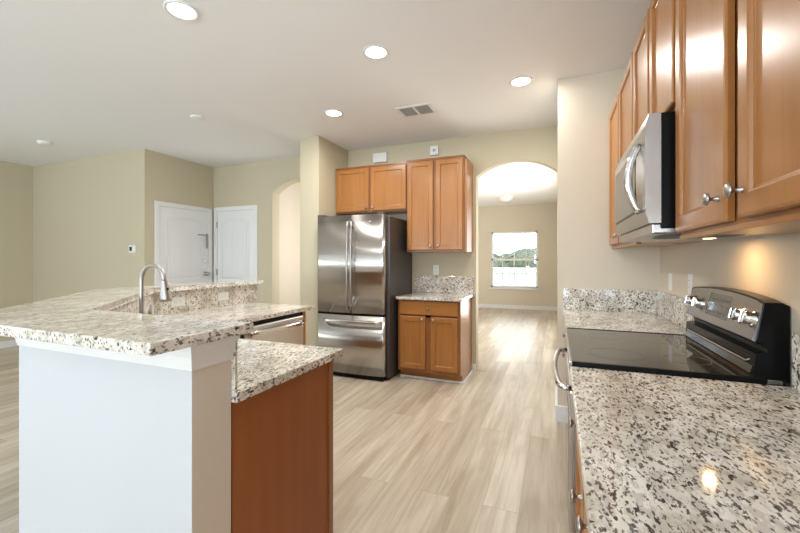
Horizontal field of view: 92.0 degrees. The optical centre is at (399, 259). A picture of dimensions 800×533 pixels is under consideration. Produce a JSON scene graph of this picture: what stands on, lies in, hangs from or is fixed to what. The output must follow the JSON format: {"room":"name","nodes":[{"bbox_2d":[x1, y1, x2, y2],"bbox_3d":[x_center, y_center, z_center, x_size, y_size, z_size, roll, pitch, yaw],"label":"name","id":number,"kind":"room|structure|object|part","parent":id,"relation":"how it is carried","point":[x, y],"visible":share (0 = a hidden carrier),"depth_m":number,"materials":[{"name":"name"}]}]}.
{"room":"kitchen","nodes":[
{"label":"kitchen","id":0,"kind":"room"},
{"bbox_2d":[0,161,32,341],"bbox_3d":[-7.599,-0.077,1.488,0.120,2.745,10.030,0,0,22],"label":"wall","id":1,"kind":"structure","parent":0,"point":[16,180],"depth_m":5.81,"materials":[{"name":"beige paint"}]},
{"bbox_2d":[0,340,18,348],"bbox_3d":[-7.559,1.245,1.407,0.015,0.100,9.910,0,0,22],"label":"baseboard","id":2,"kind":"structure","parent":1,"relation":"attached to","point":[11,343],"depth_m":5.72,"materials":[{"name":"white paint"}]},
{"bbox_2d":[33,149,152,301],"bbox_3d":[-4.494,-0.077,5.574,2.555,2.745,0.120,0,0,22],"label":"wall","id":3,"kind":"structure","parent":0,"point":[88,212],"depth_m":5.46,"materials":[{"name":"beige paint"}]},
{"bbox_2d":[129,245,136,252],"bbox_3d":[-3.537,-0.145,5.105,0.130,0.100,0.027,0,0,22],"label":"thermostat","id":4,"kind":"object","parent":3,"relation":"attached to","point":[132,248],"visible":1,"depth_m":5.09,"materials":[{"name":"white plastic"}]},
{"bbox_2d":[19,302,256,532],"bbox_3d":[-1.318,0.759,2.270,0.818,1.072,2.846,0,0,-19],"label":"wall","id":5,"kind":"structure","parent":0,"point":[106,445],"depth_m":1.14,"materials":[{"name":"grey paint"}]},
{"bbox_2d":[0,280,263,355],"bbox_3d":[-1.347,0.207,2.219,1.036,0.031,3.020,0,0,-19],"label":"bar","id":6,"kind":"object","parent":5,"relation":"on","point":[82,319],"visible":1,"depth_m":1.15,"materials":[{"name":"stone"}]},
{"bbox_2d":[15,284,258,370],"bbox_3d":[-1.314,0.259,2.272,0.865,0.072,2.900,0,0,-19],"label":"trim","id":7,"kind":"structure","parent":5,"relation":"attached to","point":[193,358],"depth_m":1.09,"materials":[{"name":"white paint"}]},
{"bbox_2d":[108,284,256,392],"bbox_3d":[-1.242,0.309,2.286,0.685,0.172,2.645,0,0,-19],"label":"backsplash","id":8,"kind":"structure","parent":5,"relation":"attached to","point":[205,298],"depth_m":2.98,"materials":[{"name":"stone"}]},
{"bbox_2d":[153,151,212,284],"bbox_3d":[-3.160,-0.077,5.620,0.120,2.745,0.970,0,0,22],"label":"wall","id":9,"kind":"structure","parent":0,"point":[176,180],"depth_m":5.53,"materials":[{"name":"beige paint"}]},
{"bbox_2d":[154,201,211,284],"bbox_3d":[-3.102,0.250,5.580,0.018,2.090,0.920,0,0,22],"label":"trim","id":10,"kind":"structure","parent":9,"relation":"attached to","point":[157,204],"depth_m":5.36,"materials":[{"name":"white paint"}]},
{"bbox_2d":[159,206,209,284],"bbox_3d":[-3.082,0.278,5.572,0.131,2.018,0.792,0,0,22],"label":"door","id":11,"kind":"structure","parent":9,"relation":"in","point":[183,234],"depth_m":5.55,"materials":[{"name":"white paint"}]},
{"bbox_2d":[0,307,568,532],"bbox_3d":[-2.396,1.345,3.134,9.200,0.100,17.800,0,0,22],"label":"floor","id":12,"kind":"structure","parent":0,"point":[486,453],"depth_m":2.72,"materials":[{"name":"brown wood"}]},
{"bbox_2d":[240,312,303,344],"bbox_3d":[-1.175,0.863,3.007,0.648,0.865,0.665,0,0,22],"label":"dishwasher","id":13,"kind":"object","parent":12,"relation":"on","point":[288,328],"visible":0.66,"depth_m":2.92,"materials":[{"name":"silver metal"}]},
{"bbox_3d":[-0.901,0.510,2.896,0.058,0.046,0.589,0,0,22],"label":"handle","id":14,"kind":"part","parent":13,"relation":"part of","materials":[{"name":"silver metal"}]},
{"bbox_2d":[231,360,332,532],"bbox_3d":[-0.648,0.861,1.545,0.566,0.868,0.604,0,0,22],"label":"base cabinet","id":15,"kind":"object","parent":12,"relation":"on","point":[282,434],"visible":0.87,"depth_m":1.39,"materials":[{"name":"brown wood"}]},
{"bbox_2d":[108,284,342,402],"bbox_3d":[-1.046,0.324,2.358,1.144,0.202,2.646,0,0,-17],"label":"countertop","id":16,"kind":"structure","parent":15,"relation":"on","point":[257,366],"depth_m":1.80,"materials":[{"name":"stone"}]},
{"bbox_2d":[139,263,172,313],"bbox_3d":[-1.244,0.205,1.950,0.230,0.379,0.055,0,0,20],"label":"faucet","id":17,"kind":"object","parent":16,"relation":"on","point":[165,294],"visible":0.71,"depth_m":1.94,"materials":[{"name":"grey metal"}]},
{"bbox_3d":[-1.294,0.265,1.981,0.046,0.072,0.022,0,0,-1],"label":"lever","id":18,"kind":"part","parent":17,"relation":"part of","materials":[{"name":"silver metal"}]},
{"bbox_2d":[171,296,184,306],"bbox_3d":[-1.653,0.310,2.874,0.009,0.070,0.115,0,0,22],"label":"outlet","id":19,"kind":"object","parent":16,"relation":"attached to","point":[177,301],"visible":0.94,"depth_m":2.88,"materials":[{"name":"white plastic"}]},
{"bbox_2d":[217,291,228,300],"bbox_3d":[-1.494,0.305,3.264,0.009,0.070,0.115,0,0,22],"label":"outlet","id":20,"kind":"object","parent":16,"relation":"attached to","point":[220,295],"visible":1,"depth_m":3.25,"materials":[{"name":"white plastic"}]},
{"bbox_2d":[303,311,305,344],"bbox_3d":[-1.098,0.861,3.365,0.630,0.868,0.043,0,0,22],"label":"end panel","id":21,"kind":"object","parent":12,"relation":"on","point":[304,312],"visible":0.02,"depth_m":3.25,"materials":[{"name":"brown wood"}]},
{"bbox_2d":[318,212,411,380],"bbox_3d":[-0.416,0.390,4.538,0.880,1.800,0.837,0,0,22],"label":"refrigerator","id":22,"kind":"object","parent":12,"relation":"on","point":[364,261],"visible":0.94,"depth_m":4.19,"materials":[{"name":"grey metal"}]},
{"bbox_3d":[-0.733,0.045,4.329,0.450,1.070,0.078,0,0,22],"label":"door","id":23,"kind":"part","parent":22,"relation":"part of","materials":[{"name":"silver metal"}]},
{"bbox_3d":[-0.568,0.060,4.192,0.021,0.948,0.069,0,0,22],"label":"handle","id":24,"kind":"part","parent":22,"relation":"part of","materials":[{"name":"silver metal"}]},
{"bbox_3d":[-0.524,0.060,4.174,0.021,0.948,0.069,0,0,22],"label":"handle","id":25,"kind":"part","parent":22,"relation":"part of","materials":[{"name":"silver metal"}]},
{"bbox_3d":[-0.531,0.667,4.174,0.718,0.040,0.077,0,0,22],"label":"handle","id":26,"kind":"part","parent":22,"relation":"part of","materials":[{"name":"silver metal"}]},
{"bbox_3d":[-0.549,0.922,4.254,0.847,0.635,0.078,0,0,22],"label":"freezer drawer","id":27,"kind":"part","parent":22,"relation":"part of","materials":[{"name":"silver metal"}]},
{"bbox_3d":[-0.338,0.045,4.169,0.391,1.070,0.078,0,0,22],"label":"door","id":28,"kind":"part","parent":22,"relation":"part of","materials":[{"name":"silver metal"}]},
{"bbox_2d":[398,297,472,383],"bbox_3d":[0.406,0.861,4.343,0.714,0.868,0.618,0,0,22],"label":"base cabinet","id":29,"kind":"object","parent":12,"relation":"on","point":[435,337],"visible":0.98,"depth_m":4.11,"materials":[{"name":"brown wood"}]},
{"bbox_3d":[0.136,0.887,4.163,0.290,0.565,0.020,0,0,22],"label":"door","id":30,"kind":"part","parent":29,"relation":"part of","materials":[{"name":"brown wood"}]},
{"bbox_3d":[0.298,0.515,4.098,0.639,0.140,0.019,0,0,22],"label":"drawer","id":31,"kind":"part","parent":29,"relation":"part of","materials":[{"name":"brown wood"}]},
{"bbox_2d":[396,276,473,301],"bbox_3d":[0.408,0.309,4.347,0.730,0.232,0.620,0,0,22],"label":"countertop","id":32,"kind":"structure","parent":29,"relation":"on","point":[433,288],"depth_m":4.55,"materials":[{"name":"stone"}]},
{"bbox_3d":[0.427,1.284,4.394,0.714,0.022,0.507,0,0,22],"label":"shoe molding","id":33,"kind":"part","parent":29,"relation":"part of","materials":[{"name":"white paint"}]},
{"bbox_3d":[0.460,0.887,4.032,0.290,0.565,0.020,0,0,22],"label":"door","id":34,"kind":"part","parent":29,"relation":"part of","materials":[{"name":"brown wood"}]},
{"bbox_2d":[562,333,566,356],"bbox_3d":[1.411,0.861,2.505,0.664,0.868,0.975,0,0,22],"label":"base cabinet","id":35,"kind":"object","parent":12,"relation":"on","point":[563,335],"visible":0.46,"depth_m":2.62,"materials":[{"name":"brown wood"}]},
{"bbox_2d":[563,288,693,333],"bbox_3d":[1.420,0.325,2.506,0.653,0.200,0.983,0,0,22],"label":"countertop","id":36,"kind":"structure","parent":35,"relation":"on","point":[653,311],"depth_m":2.80,"materials":[{"name":"stone"}]},
{"bbox_2d":[568,417,583,532],"bbox_3d":[0.842,0.861,1.106,0.664,0.868,0.460,0,0,22],"label":"base cabinet","id":37,"kind":"object","parent":12,"relation":"on","point":[579,495],"visible":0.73,"depth_m":1.23,"materials":[{"name":"brown wood"}]},
{"bbox_3d":[0.550,0.517,1.225,0.032,0.033,0.033,0,0,22],"label":"knob","id":38,"kind":"part","parent":37,"relation":"part of","materials":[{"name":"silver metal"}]},
{"bbox_3d":[0.480,0.645,1.054,0.032,0.033,0.033,0,0,22],"label":"knob","id":39,"kind":"part","parent":37,"relation":"part of","materials":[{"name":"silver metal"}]},
{"bbox_3d":[0.573,0.887,1.216,0.020,0.565,0.430,0,0,22],"label":"door","id":40,"kind":"part","parent":37,"relation":"part of","materials":[{"name":"brown wood"}]},
{"bbox_2d":[575,498,587,532],"bbox_3d":[0.641,0.861,0.612,0.664,0.868,0.600,0,0,22],"label":"base cabinet","id":41,"kind":"object","parent":12,"relation":"on","point":[580,526],"visible":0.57,"depth_m":0.74,"materials":[{"name":"brown wood"}]},
{"bbox_3d":[0.353,0.510,0.740,0.032,0.033,0.033,0,0,22],"label":"knob","id":42,"kind":"part","parent":41,"relation":"part of","materials":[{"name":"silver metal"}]},
{"bbox_3d":[0.429,0.887,0.861,0.020,0.565,0.273,0,0,22],"label":"door","id":43,"kind":"part","parent":41,"relation":"part of","materials":[{"name":"brown wood"}]},
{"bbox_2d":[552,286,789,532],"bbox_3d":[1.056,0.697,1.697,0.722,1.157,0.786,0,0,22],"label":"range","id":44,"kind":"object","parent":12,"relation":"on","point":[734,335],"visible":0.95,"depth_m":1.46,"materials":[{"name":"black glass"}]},
{"bbox_3d":[0.756,0.495,1.819,0.074,0.024,0.708,0,0,22],"label":"handle","id":45,"kind":"part","parent":44,"relation":"part of","materials":[{"name":"silver metal"}]},
{"bbox_3d":[0.787,0.395,1.807,0.010,0.030,0.784,0,0,22],"label":"edge trim","id":46,"kind":"part","parent":44,"relation":"part of","materials":[{"name":"silver metal"}]},
{"bbox_3d":[0.809,0.790,1.798,0.055,0.590,0.772,0,0,22],"label":"oven door","id":47,"kind":"part","parent":44,"relation":"part of","materials":[{"name":"silver metal"}]},
{"bbox_2d":[567,327,782,385],"bbox_3d":[1.072,0.389,1.691,0.608,0.020,0.786,0,0,22],"label":"cooktop","id":48,"kind":"object","parent":44,"relation":"in","point":[680,355],"depth_m":1.52,"materials":[{"name":"black glass"}]},
{"bbox_3d":[1.413,0.200,1.870,0.040,0.059,0.060,0,0,22],"label":"knob","id":49,"kind":"part","parent":44,"relation":"part of","materials":[{"name":"silver metal"}]},
{"bbox_3d":[1.376,0.200,1.778,0.040,0.059,0.060,0,0,22],"label":"knob","id":50,"kind":"part","parent":44,"relation":"part of","materials":[{"name":"silver metal"}]},
{"bbox_3d":[1.319,0.347,1.614,0.032,0.078,0.705,0,0,22],"label":"trim rail","id":51,"kind":"part","parent":44,"relation":"part of","materials":[{"name":"black"}]},
{"bbox_3d":[1.326,0.199,1.612,0.035,0.148,0.711,0,0,22],"label":"control panel","id":52,"kind":"part","parent":44,"relation":"part of","materials":[{"name":"silver metal"}]},
{"bbox_3d":[1.219,0.200,1.393,0.040,0.059,0.060,0,0,22],"label":"knob","id":53,"kind":"part","parent":44,"relation":"part of","materials":[{"name":"silver metal"}]},
{"bbox_3d":[1.187,0.200,1.315,0.040,0.059,0.060,0,0,22],"label":"knob","id":54,"kind":"part","parent":44,"relation":"part of","materials":[{"name":"silver metal"}]},
{"bbox_3d":[0.338,0.861,-0.132,0.664,0.868,1.000,0,0,22],"label":"base cabinet","id":55,"kind":"object","parent":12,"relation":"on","visible":0},
{"bbox_2d":[570,333,799,532],"bbox_3d":[0.546,0.326,0.356,0.653,0.198,2.072,0,0,22],"label":"countertop","id":56,"kind":"structure","parent":55,"relation":"on","point":[658,453],"depth_m":0.79,"materials":[{"name":"stone"}]},
{"bbox_2d":[279,182,299,304],"bbox_3d":[-1.966,-0.077,6.419,0.120,2.745,1.090,0,0,22],"label":"wall","id":57,"kind":"structure","parent":0,"point":[289,199],"depth_m":6.51,"materials":[{"name":"beige paint"}]},
{"bbox_2d":[300,135,347,345],"bbox_3d":[-0.938,-0.077,4.860,0.260,2.745,0.684,0,0,22],"label":"wall","id":58,"kind":"structure","parent":0,"point":[320,157],"depth_m":4.56,"materials":[{"name":"beige paint"}]},
{"bbox_2d":[0,0,650,206],"bbox_3d":[-2.396,-1.500,3.134,9.200,0.100,17.800,0,0,22],"label":"ceiling","id":59,"kind":"structure","parent":0,"point":[86,78],"depth_m":2.95,"materials":[{"name":"white paint"}]},
{"bbox_2d":[37,140,52,145],"bbox_3d":[-4.364,-1.430,4.744,0.150,0.040,0.150,0,0,22],"label":"smoke detector","id":60,"kind":"object","parent":59,"relation":"attached to","point":[41,142],"visible":1,"depth_m":4.71,"materials":[{"name":"white plastic"}]},
{"bbox_2d":[163,0,199,20],"bbox_3d":[-1.268,-1.446,2.243,0.190,0.008,0.190,0,0,22],"label":"recessed light","id":61,"kind":"object","parent":59,"relation":"in","point":[181,10],"visible":1,"depth_m":2.23,"materials":[{"name":"white paint"}]},
{"bbox_2d":[190,115,203,119],"bbox_3d":[-2.057,-1.444,3.913,0.130,0.013,0.130,0,0,22],"label":"ceiling sensor","id":62,"kind":"object","parent":59,"relation":"attached to","point":[197,117],"visible":1,"depth_m":3.90,"materials":[{"name":"white paint"}]},
{"bbox_2d":[324,109,342,116],"bbox_3d":[-0.654,-1.446,3.807,0.190,0.008,0.190,0,0,22],"label":"recessed light","id":63,"kind":"object","parent":59,"relation":"in","point":[330,112],"visible":1,"depth_m":3.80,"materials":[{"name":"white paint"}]},
{"bbox_2d":[362,44,388,59],"bbox_3d":[-0.168,-1.446,2.692,0.190,0.008,0.190,0,0,22],"label":"recessed light","id":64,"kind":"object","parent":59,"relation":"in","point":[375,52],"visible":1,"depth_m":2.69,"materials":[{"name":"white paint"}]},
{"bbox_2d":[395,103,437,117],"bbox_3d":[0.159,-1.446,3.735,0.350,0.008,0.250,0,0,22],"label":"ceiling vent","id":65,"kind":"object","parent":59,"relation":"in","point":[426,108],"visible":1,"depth_m":3.72,"materials":[{"name":"white metal"}]},
{"bbox_2d":[497,196,513,201],"bbox_3d":[2.438,-1.384,8.886,0.380,0.132,0.380,0,0,22],"label":"flush ceiling light","id":66,"kind":"object","parent":59,"relation":"attached to","point":[501,198],"visible":1,"depth_m":8.78,"materials":[{"name":"white glass"}]},
{"bbox_3d":[2.438,-1.383,8.886,0.330,0.083,0.330,0,0,22],"label":"lamp shade","id":67,"kind":"part","parent":66,"relation":"part of","materials":[{"name":"white glass"}]},
{"bbox_2d":[509,76,532,86],"bbox_3d":[0.982,-1.446,3.131,0.190,0.008,0.190,0,0,22],"label":"recessed light","id":68,"kind":"object","parent":59,"relation":"in","point":[520,81],"visible":1,"depth_m":3.12,"materials":[{"name":"white paint"}]},
{"bbox_2d":[213,125,557,370],"bbox_3d":[-0.638,-0.077,5.198,5.111,2.745,0.170,0,0,22],"label":"wall","id":69,"kind":"structure","parent":0,"point":[486,152],"depth_m":4.78,"materials":[{"name":"beige paint"}]},
{"bbox_2d":[216,210,253,280],"bbox_3d":[-2.501,0.268,5.880,0.736,2.038,0.060,0,0,22],"label":"door","id":70,"kind":"structure","parent":69,"relation":"in","point":[235,228],"depth_m":5.86,"materials":[{"name":"white paint"}]},
{"bbox_2d":[214,205,257,302],"bbox_3d":[-2.504,0.240,5.867,0.860,2.110,0.018,0,0,22],"label":"trim","id":71,"kind":"structure","parent":69,"relation":"attached to","point":[255,207],"depth_m":5.76,"materials":[{"name":"white paint"}]},
{"bbox_2d":[335,162,406,214],"bbox_3d":[-0.310,-0.859,4.774,0.968,0.567,0.358,0,0,22],"label":"upper cabinet","id":72,"kind":"object","parent":69,"relation":"attached to","point":[370,189],"visible":0.98,"depth_m":4.63,"materials":[{"name":"brown wood"}]},
{"bbox_3d":[-0.586,-0.850,4.738,0.453,0.520,0.020,0,0,22],"label":"door","id":73,"kind":"part","parent":72,"relation":"part of","materials":[{"name":"brown wood"}]},
{"bbox_3d":[-0.301,-1.134,4.795,0.968,0.016,0.313,0,0,22],"label":"molding","id":74,"kind":"part","parent":72,"relation":"part of","materials":[{"name":"brown wood"}]},
{"bbox_3d":[-0.138,-0.850,4.556,0.453,0.520,0.020,0,0,22],"label":"door","id":75,"kind":"part","parent":72,"relation":"part of","materials":[{"name":"brown wood"}]},
{"bbox_2d":[373,152,387,162],"bbox_3d":[-0.252,-1.305,4.928,0.190,0.120,0.040,0,0,22],"label":"door chime","id":76,"kind":"object","parent":69,"relation":"attached to","point":[382,157],"visible":1,"depth_m":4.91,"materials":[{"name":"white plastic"}]},
{"bbox_2d":[430,145,438,155],"bbox_3d":[0.415,-1.320,4.658,0.100,0.110,0.038,0,0,22],"label":"alarm box","id":77,"kind":"object","parent":69,"relation":"attached to","point":[434,150],"visible":1,"depth_m":4.64,"materials":[{"name":"white plastic"}]},
{"bbox_2d":[433,265,438,274],"bbox_3d":[0.434,0.120,4.666,0.070,0.115,0.009,0,0,22],"label":"outlet","id":78,"kind":"object","parent":69,"relation":"attached to","point":[435,267],"visible":1,"depth_m":4.66,"materials":[{"name":"white plastic"}]},
{"bbox_2d":[407,155,472,252],"bbox_3d":[0.454,-0.616,4.442,0.695,1.052,0.398,0,0,22],"label":"upper cabinet","id":79,"kind":"object","parent":69,"relation":"attached to","point":[439,189],"visible":1,"depth_m":4.30,"materials":[{"name":"brown wood"}]},
{"bbox_3d":[0.229,-0.610,4.363,0.306,1.000,0.020,0,0,22],"label":"door","id":80,"kind":"part","parent":79,"relation":"part of","materials":[{"name":"brown wood"}]},
{"bbox_3d":[0.452,-1.134,4.467,0.673,0.016,0.353,0,0,22],"label":"molding","id":81,"kind":"part","parent":79,"relation":"part of","materials":[{"name":"brown wood"}]},
{"bbox_3d":[0.539,-0.610,4.237,0.306,1.000,0.020,0,0,22],"label":"door","id":82,"kind":"part","parent":79,"relation":"part of","materials":[{"name":"brown wood"}]},
{"bbox_2d":[415,276,473,293],"bbox_3d":[0.520,0.294,4.624,0.730,0.202,0.022,0,0,22],"label":"backsplash","id":83,"kind":"structure","parent":69,"relation":"attached to","point":[429,284],"depth_m":4.60,"materials":[{"name":"stone"}]},
{"bbox_2d":[478,203,556,306],"bbox_3d":[2.653,-0.077,10.429,3.196,2.745,0.120,0,0,22],"label":"wall","id":84,"kind":"structure","parent":0,"point":[542,218],"depth_m":10.13,"materials":[{"name":"beige paint"}]},
{"bbox_2d":[489,231,539,289],"bbox_3d":[3.026,0.010,10.239,1.298,1.530,0.150,0,0,22],"label":"window","id":85,"kind":"structure","parent":84,"relation":"in","point":[514,255],"depth_m":10.27,"materials":[{"name":"glass"}]},
{"bbox_3d":[3.022,0.755,10.230,1.298,0.040,0.130,0,0,22],"label":"sill","id":86,"kind":"part","parent":85,"relation":"part of","materials":[{"name":"white paint"}]},
{"bbox_2d":[478,304,556,310],"bbox_3d":[2.627,1.245,10.367,2.956,0.100,0.015,0,0,22],"label":"baseboard","id":87,"kind":"structure","parent":84,"relation":"attached to","point":[479,305],"depth_m":10.16,"materials":[{"name":"white paint"}]},
{"bbox_2d":[558,68,659,405],"bbox_3d":[1.612,-0.077,3.026,0.694,2.745,0.120,0,0,22],"label":"wall","id":88,"kind":"structure","parent":0,"point":[586,258],"depth_m":3.02,"materials":[{"name":"beige paint"}]},
{"bbox_2d":[555,405,565,422],"bbox_3d":[1.285,1.230,3.084,0.084,0.130,0.018,0,0,22],"label":"baseboard","id":89,"kind":"structure","parent":88,"relation":"attached to","point":[560,411],"depth_m":3.08,"materials":[{"name":"white paint"}]},
{"bbox_2d":[563,288,656,313],"bbox_3d":[1.592,0.310,2.956,0.631,0.170,0.020,0,0,22],"label":"backsplash","id":90,"kind":"structure","parent":88,"relation":"attached to","point":[605,300],"depth_m":2.94,"materials":[{"name":"stone"}]},
{"bbox_2d":[660,233,799,386],"bbox_3d":[0.133,-0.077,-1.690,0.120,2.745,9.970,0,0,22],"label":"wall","id":91,"kind":"structure","parent":0,"point":[768,265],"depth_m":1.56,"materials":[{"name":"beige paint"}]},
{"bbox_2d":[633,0,674,137],"bbox_3d":[1.219,-0.834,1.624,0.362,0.607,0.780,0,0,22],"label":"upper cabinet","id":92,"kind":"object","parent":91,"relation":"attached to","point":[654,48],"visible":0.12,"depth_m":1.60,"materials":[{"name":"brown wood"}]},
{"bbox_3d":[1.163,-0.825,1.857,0.020,0.560,0.359,0,0,22],"label":"door","id":93,"kind":"part","parent":92,"relation":"part of","materials":[{"name":"brown wood"}]},
{"bbox_3d":[1.017,-0.825,1.497,0.020,0.560,0.359,0,0,22],"label":"door","id":94,"kind":"part","parent":92,"relation":"part of","materials":[{"name":"brown wood"}]},
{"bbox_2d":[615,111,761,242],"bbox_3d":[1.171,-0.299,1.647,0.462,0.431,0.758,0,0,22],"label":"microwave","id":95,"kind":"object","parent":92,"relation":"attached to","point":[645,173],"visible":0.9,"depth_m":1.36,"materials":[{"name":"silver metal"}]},
{"bbox_3d":[0.875,-0.302,1.450,0.062,0.267,0.030,0,0,22],"label":"handle","id":96,"kind":"part","parent":95,"relation":"part of","materials":[{"name":"silver metal"}]},
{"bbox_3d":[1.029,-0.323,1.705,0.050,0.385,0.758,0,0,22],"label":"door","id":97,"kind":"part","parent":95,"relation":"part of","materials":[{"name":"silver metal"}]},
{"bbox_2d":[609,52,703,248],"bbox_3d":[1.552,-0.610,2.444,0.362,1.054,1.001,0,0,22],"label":"upper cabinet","id":98,"kind":"object","parent":91,"relation":"attached to","point":[621,114],"visible":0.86,"depth_m":2.45,"materials":[{"name":"brown wood"}]},
{"bbox_3d":[1.518,-0.608,2.728,0.020,0.995,0.470,0,0,22],"label":"door","id":99,"kind":"part","parent":98,"relation":"part of","materials":[{"name":"brown wood"}]},
{"bbox_3d":[1.443,-0.610,2.488,0.018,1.030,0.993,0,0,22],"label":"frame","id":100,"kind":"part","parent":98,"relation":"part of","materials":[{"name":"brown wood"}]},
{"bbox_3d":[1.329,-0.608,2.265,0.020,0.995,0.470,0,0,22],"label":"door","id":101,"kind":"part","parent":98,"relation":"part of","materials":[{"name":"brown wood"}]},
{"bbox_3d":[1.442,-0.089,2.489,0.024,0.012,0.993,0,0,22],"label":"light rail","id":102,"kind":"part","parent":98,"relation":"part of","materials":[{"name":"brown wood"}]},
{"bbox_2d":[669,273,671,290],"bbox_3d":[1.792,0.145,2.561,0.010,0.115,0.070,0,0,22],"label":"light switch","id":103,"kind":"object","parent":91,"relation":"attached to","point":[670,274],"visible":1,"depth_m":2.55,"materials":[{"name":"white plastic"}]},
{"bbox_2d":[657,291,693,328],"bbox_3d":[1.713,0.310,2.389,0.022,0.170,0.980,0,0,22],"label":"backsplash","id":104,"kind":"structure","parent":91,"relation":"attached to","point":[673,308],"depth_m":2.42,"materials":[{"name":"stone"}]},
{"bbox_2d":[688,274,692,293],"bbox_3d":[1.637,0.135,2.179,0.009,0.115,0.070,0,0,22],"label":"outlet","id":105,"kind":"object","parent":91,"relation":"attached to","point":[690,276],"visible":0.94,"depth_m":2.17,"materials":[{"name":"white plastic"}]},
{"bbox_2d":[675,0,799,239],"bbox_3d":[0.899,-0.603,0.838,0.362,1.068,0.928,0,0,22],"label":"upper cabinet","id":106,"kind":"object","parent":91,"relation":"attached to","point":[737,62],"visible":1,"depth_m":0.91,"materials":[{"name":"brown wood"}]},
{"bbox_3d":[0.858,-0.599,1.105,0.020,1.013,0.417,0,0,22],"label":"door","id":107,"kind":"part","parent":106,"relation":"part of","materials":[{"name":"brown wood"}]},
{"bbox_3d":[0.770,-0.151,0.958,0.032,0.033,0.033,0,0,22],"label":"knob","id":108,"kind":"part","parent":106,"relation":"part of","materials":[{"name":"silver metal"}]},
{"bbox_3d":[0.720,-0.151,0.835,0.032,0.033,0.033,0,0,22],"label":"knob","id":109,"kind":"part","parent":106,"relation":"part of","materials":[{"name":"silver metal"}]},
{"bbox_3d":[0.789,-0.076,0.883,0.024,0.014,0.920,0,0,22],"label":"light rail","id":110,"kind":"part","parent":106,"relation":"part of","materials":[{"name":"brown wood"}]},
{"bbox_3d":[0.679,-0.599,0.667,0.020,1.013,0.397,0,0,22],"label":"door","id":111,"kind":"part","parent":106,"relation":"part of","materials":[{"name":"brown wood"}]},
{"bbox_2d":[792,333,799,390],"bbox_3d":[0.838,0.311,0.238,0.022,0.168,2.072,0,0,22],"label":"backsplash","id":112,"kind":"structure","parent":91,"relation":"attached to","point":[795,336],"depth_m":1.18,"materials":[{"name":"stone"}]},
{"bbox_3d":[2.712,-0.078,6.492,0.120,2.745,7.130,0,0,22],"label":"wall","id":113,"kind":"structure","parent":0,"visible":0},
{"bbox_2d":[555,383,557,404],"bbox_3d":[1.626,1.230,4.008,0.020,0.130,1.950,0,0,22],"label":"baseboard","id":114,"kind":"structure","parent":113,"relation":"attached to","point":[556,387],"depth_m":3.32,"materials":[{"name":"white paint"}]}
]}

